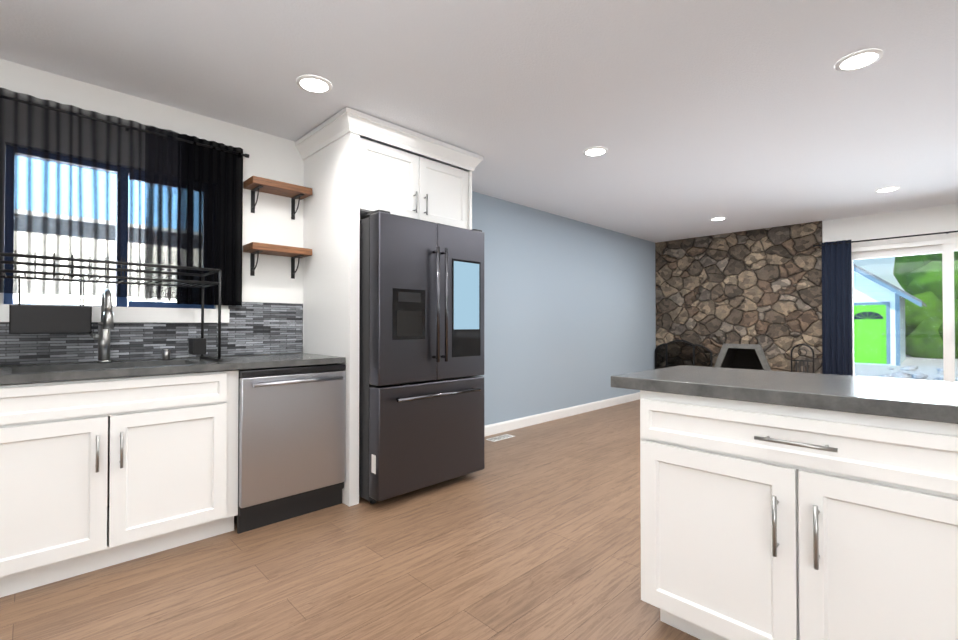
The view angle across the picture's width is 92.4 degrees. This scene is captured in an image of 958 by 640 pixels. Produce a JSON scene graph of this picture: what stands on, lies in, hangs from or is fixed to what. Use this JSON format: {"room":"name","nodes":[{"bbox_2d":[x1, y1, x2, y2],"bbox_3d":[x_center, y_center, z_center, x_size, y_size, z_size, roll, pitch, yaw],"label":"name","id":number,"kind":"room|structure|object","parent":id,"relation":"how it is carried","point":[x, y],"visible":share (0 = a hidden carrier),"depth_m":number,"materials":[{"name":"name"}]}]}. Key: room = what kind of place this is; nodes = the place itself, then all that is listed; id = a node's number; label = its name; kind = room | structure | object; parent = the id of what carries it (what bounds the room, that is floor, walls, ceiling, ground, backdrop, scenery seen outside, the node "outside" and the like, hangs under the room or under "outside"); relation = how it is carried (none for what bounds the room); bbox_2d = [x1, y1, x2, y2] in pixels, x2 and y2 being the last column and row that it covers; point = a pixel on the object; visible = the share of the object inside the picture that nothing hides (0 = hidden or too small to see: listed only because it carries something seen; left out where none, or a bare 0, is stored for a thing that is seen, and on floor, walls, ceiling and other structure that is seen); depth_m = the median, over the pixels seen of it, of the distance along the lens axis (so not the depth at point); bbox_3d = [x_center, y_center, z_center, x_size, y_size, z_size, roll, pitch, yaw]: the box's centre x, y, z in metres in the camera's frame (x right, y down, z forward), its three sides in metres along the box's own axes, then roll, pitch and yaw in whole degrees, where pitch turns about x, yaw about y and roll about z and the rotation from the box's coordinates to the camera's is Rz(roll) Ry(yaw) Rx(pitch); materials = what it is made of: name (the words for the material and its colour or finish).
{"room":"kitchen","nodes":[
{"label":"kitchen","id":0,"kind":"room"},
{"bbox_2d":[0,59,655,425],"bbox_3d":[-0.720,-0.057,3.947,10.060,2.420,0.150,1,-1,-44],"label":"wall","id":1,"kind":"structure","parent":0,"point":[569,312],"depth_m":5.00,"materials":[{"name":"blue paint"}]},
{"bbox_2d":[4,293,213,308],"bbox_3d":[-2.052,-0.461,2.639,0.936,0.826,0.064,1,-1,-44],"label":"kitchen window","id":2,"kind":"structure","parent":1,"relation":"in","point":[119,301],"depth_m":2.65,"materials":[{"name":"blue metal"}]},
{"bbox_2d":[0,304,229,322],"bbox_3d":[-1.990,-0.030,2.571,1.080,0.087,0.014,1,-1,-44],"label":"trim","id":3,"kind":"structure","parent":1,"relation":"attached to","point":[157,315],"depth_m":2.67,"materials":[{"name":"white wood"}]},
{"bbox_2d":[0,88,248,305],"bbox_3d":[-1.980,-0.607,2.564,1.289,1.020,0.070,1,-1,-44],"label":"curtain","id":4,"kind":"object","parent":1,"relation":"attached to","point":[77,182],"visible":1,"depth_m":2.51,"materials":[{"name":"black fabric"}]},
{"bbox_2d":[0,302,302,365],"bbox_3d":[-2.029,0.051,2.550,2.136,0.350,0.012,1,-1,-44],"label":"tile backsplash","id":5,"kind":"structure","parent":1,"relation":"attached to","point":[254,328],"depth_m":2.73,"materials":[{"name":"tile"}]},
{"bbox_2d":[243,242,311,278],"bbox_3d":[-1.353,-0.393,3.096,0.390,0.196,0.184,1,-1,-44],"label":"shelf","id":6,"kind":"object","parent":1,"relation":"attached to","point":[257,248],"visible":0.98,"depth_m":3.06,"materials":[{"name":"brown wood"}]},
{"bbox_2d":[243,176,311,219],"bbox_3d":[-1.353,-0.813,3.101,0.390,0.196,0.184,1,-1,-44],"label":"shelf","id":7,"kind":"object","parent":1,"relation":"attached to","point":[253,184],"visible":1,"depth_m":3.06,"materials":[{"name":"brown wood"}]},
{"bbox_2d":[484,392,639,436],"bbox_3d":[1.196,1.120,5.693,4.518,0.105,0.014,1,-1,-44],"label":"baseboard","id":8,"kind":"structure","parent":1,"relation":"attached to","point":[501,427],"depth_m":5.38,"materials":[{"name":"white wood"}]},
{"bbox_2d":[0,399,699,639],"bbox_3d":[1.809,1.179,1.687,10.530,0.100,6.900,1,-1,-44],"label":"floor","id":9,"kind":"structure","parent":0,"point":[532,532],"depth_m":2.07,"materials":[{"name":"brown wood"}]},
{"bbox_2d":[0,370,238,597],"bbox_3d":[-1.850,0.701,2.291,1.024,0.868,0.616,1,-1,-44],"label":"base cabinet","id":10,"kind":"object","parent":9,"relation":"on","point":[96,474],"visible":1,"depth_m":2.04,"materials":[{"name":"white paint"}]},
{"bbox_2d":[0,353,345,384],"bbox_3d":[-1.811,0.325,2.324,2.136,0.199,0.633,1,-1,-44],"label":"countertop","id":11,"kind":"structure","parent":10,"relation":"on","point":[26,374],"depth_m":2.33,"materials":[{"name":"grey stone"}]},
{"bbox_2d":[0,250,222,361],"bbox_3d":[-1.859,-0.050,2.323,0.924,0.549,0.383,1,-1,-44],"label":"dish rack","id":12,"kind":"object","parent":11,"relation":"on","point":[33,319],"visible":1,"depth_m":2.20,"materials":[{"name":"black metal"}]},
{"bbox_2d":[88,289,169,362],"bbox_3d":[-1.871,0.032,2.461,0.400,0.389,0.222,1,-1,-44],"label":"faucet","id":13,"kind":"object","parent":11,"relation":"on","point":[105,326],"visible":0.96,"depth_m":2.42,"materials":[{"name":"silver metal"}]},
{"bbox_2d":[237,363,345,533],"bbox_3d":[-1.232,0.708,2.825,0.598,0.866,0.666,1,-1,-44],"label":"dishwasher","id":14,"kind":"object","parent":9,"relation":"on","point":[291,441],"visible":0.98,"depth_m":2.60,"materials":[{"name":"grey metal"}]},
{"bbox_2d":[295,107,482,506],"bbox_3d":[-0.638,-0.060,3.401,1.157,2.415,0.738,1,-1,-44],"label":"tall cabinet","id":15,"kind":"object","parent":9,"relation":"on","point":[352,178],"visible":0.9,"depth_m":3.03,"materials":[{"name":"white paint"}]},
{"bbox_2d":[303,271,303,345],"bbox_3d":[-1.253,-0.164,3.280,0.010,0.700,0.021,1,-1,-44],"label":"cable","id":16,"kind":"object","parent":15,"relation":"attached to","point":[303,308],"visible":0.85,"depth_m":3.28,"materials":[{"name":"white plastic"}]},
{"bbox_2d":[359,210,483,503],"bbox_3d":[-0.552,0.244,3.324,0.898,1.805,0.911,1,-1,-44],"label":"fridge","id":17,"kind":"object","parent":9,"relation":"on","point":[421,360],"visible":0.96,"depth_m":2.93,"materials":[{"name":"grey metal"}]},
{"bbox_2d":[486,434,513,441],"bbox_3d":[0.212,1.157,4.511,0.300,0.005,0.110,1,-1,-44],"label":"floor vent","id":18,"kind":"object","parent":9,"relation":"in","point":[501,437],"visible":1,"depth_m":4.51,"materials":[{"name":"white metal"}]},
{"bbox_2d":[655,340,711,368],"bbox_3d":[3.036,0.739,6.885,0.096,0.893,0.850,1,-1,-44],"label":"fire screen","id":19,"kind":"object","parent":9,"relation":"on","point":[676,353],"visible":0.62,"depth_m":6.85,"materials":[{"name":"black metal"}]},
{"bbox_2d":[640,390,957,639],"bbox_3d":[1.174,0.693,1.547,0.640,0.868,1.030,1,-1,-44],"label":"base cabinet","id":20,"kind":"object","parent":9,"relation":"on","point":[762,521],"visible":1,"depth_m":1.33,"materials":[{"name":"white paint"}]},
{"bbox_2d":[611,365,957,423],"bbox_3d":[1.619,0.229,1.112,0.680,0.043,2.490,1,-1,-44],"label":"countertop","id":21,"kind":"structure","parent":20,"relation":"on","point":[929,400],"depth_m":1.46,"materials":[{"name":"grey stone"}]},
{"bbox_2d":[791,344,814,372],"bbox_3d":[4.076,0.736,5.787,0.250,0.875,0.250,1,-1,-44],"label":"stand","id":22,"kind":"object","parent":9,"relation":"on","point":[807,361],"visible":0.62,"depth_m":5.77,"materials":[{"name":"black metal"}]},
{"bbox_2d":[0,0,957,242],"bbox_3d":[1.641,-1.353,1.550,10.060,0.120,6.900,1,-1,-44],"label":"ceiling","id":23,"kind":"structure","parent":0,"point":[693,117],"depth_m":2.50,"materials":[{"name":"white paint"}]},
{"bbox_2d":[296,75,331,93],"bbox_3d":[-0.895,-1.278,2.495,0.184,0.008,0.184,1,-1,-44],"label":"recessed light","id":24,"kind":"object","parent":23,"relation":"in","point":[316,84],"visible":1,"depth_m":2.48,"materials":[{"name":"white plastic"}]},
{"bbox_2d":[583,147,607,156],"bbox_3d":[0.876,-1.267,3.459,0.184,0.008,0.184,1,-1,-44],"label":"recessed light","id":25,"kind":"object","parent":23,"relation":"in","point":[594,151],"visible":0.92,"depth_m":3.44,"materials":[{"name":"white plastic"}]},
{"bbox_2d":[710,217,726,220],"bbox_3d":[2.943,-1.243,5.651,0.184,0.008,0.184,1,-1,-44],"label":"recessed light","id":26,"kind":"object","parent":23,"relation":"in","point":[717,218],"visible":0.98,"depth_m":5.62,"materials":[{"name":"white plastic"}]},
{"bbox_2d":[835,49,882,70],"bbox_3d":[1.875,-1.280,2.268,0.184,0.008,0.184,1,-1,-44],"label":"recessed light","id":27,"kind":"object","parent":23,"relation":"in","point":[858,60],"visible":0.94,"depth_m":2.26,"materials":[{"name":"white plastic"}]},
{"bbox_2d":[875,186,899,192],"bbox_3d":[3.934,-1.256,4.424,0.184,0.008,0.184,1,-1,-44],"label":"recessed light","id":28,"kind":"object","parent":23,"relation":"in","point":[889,189],"visible":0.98,"depth_m":4.41,"materials":[{"name":"white plastic"}]},
{"bbox_2d":[655,221,821,373],"bbox_3d":[3.726,-0.085,6.797,0.620,2.540,2.300,1,-1,-44],"label":"stone wall","id":29,"kind":"structure","parent":0,"point":[761,287],"depth_m":6.38,"materials":[{"name":"brown stone"}]},
{"bbox_2d":[714,344,771,370],"bbox_3d":[3.653,0.758,6.387,0.040,0.845,1.080,1,-1,-44],"label":"fireplace surround","id":30,"kind":"object","parent":29,"relation":"attached to","point":[756,347],"visible":0.57,"depth_m":6.33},
{"bbox_2d":[822,203,957,247],"bbox_3d":[5.986,-0.054,4.181,0.150,2.420,4.600,1,-1,-44],"label":"wall","id":31,"kind":"structure","parent":0,"point":[936,219],"depth_m":5.29,"materials":[{"name":"white paint"}]},
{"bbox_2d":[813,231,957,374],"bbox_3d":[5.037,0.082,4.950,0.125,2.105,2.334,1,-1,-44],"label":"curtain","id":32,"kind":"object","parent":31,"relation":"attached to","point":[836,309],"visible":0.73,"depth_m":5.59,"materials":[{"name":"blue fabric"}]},
{"bbox_2d":[851,238,957,381],"bbox_3d":[5.143,0.141,5.033,0.139,2.048,1.896,1,-1,-44],"label":"sliding glass door","id":33,"kind":"structure","parent":31,"relation":"in","point":[946,248],"depth_m":5.14,"materials":[{"name":"white plastic"}]},
{"label":"outside","id":34,"kind":"structure","parent":0,"visible":0},
{"bbox_2d":[854,355,957,381],"bbox_3d":[12.623,1.547,15.631,100.000,0.270,85.000,1,-1,-44],"label":"ground","id":35,"kind":"structure","parent":34,"point":[929,371],"depth_m":13.11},
{"bbox_2d":[13,293,174,305],"bbox_3d":[-8.027,-0.310,8.154,19.200,3.280,7.820,1,-1,-44],"label":"neighbouring house","id":36,"kind":"structure","parent":35,"relation":"on","point":[58,298],"depth_m":5.97,"materials":[{"name":"white paint"}]},
{"bbox_2d":[853,264,926,365],"bbox_3d":[13.009,-0.372,16.352,4.270,3.582,4.100,1,-1,-44],"label":"shed","id":37,"kind":"object","parent":35,"relation":"on","point":[867,331],"depth_m":14.39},
{"bbox_2d":[862,365,957,380],"bbox_3d":[10.013,1.292,8.780,9.582,0.236,8.071,1,-1,-44],"label":"rocks","id":38,"kind":"object","parent":35,"relation":"on","point":[921,377],"depth_m":10.60},
{"bbox_2d":[893,251,957,358],"bbox_3d":[21.569,-4.215,16.800,14.675,11.858,11.570,1,-1,-44],"label":"trees","id":39,"kind":"object","parent":35,"relation":"on","point":[918,322],"depth_m":17.66,"materials":[{"name":"green plant"}]}
]}

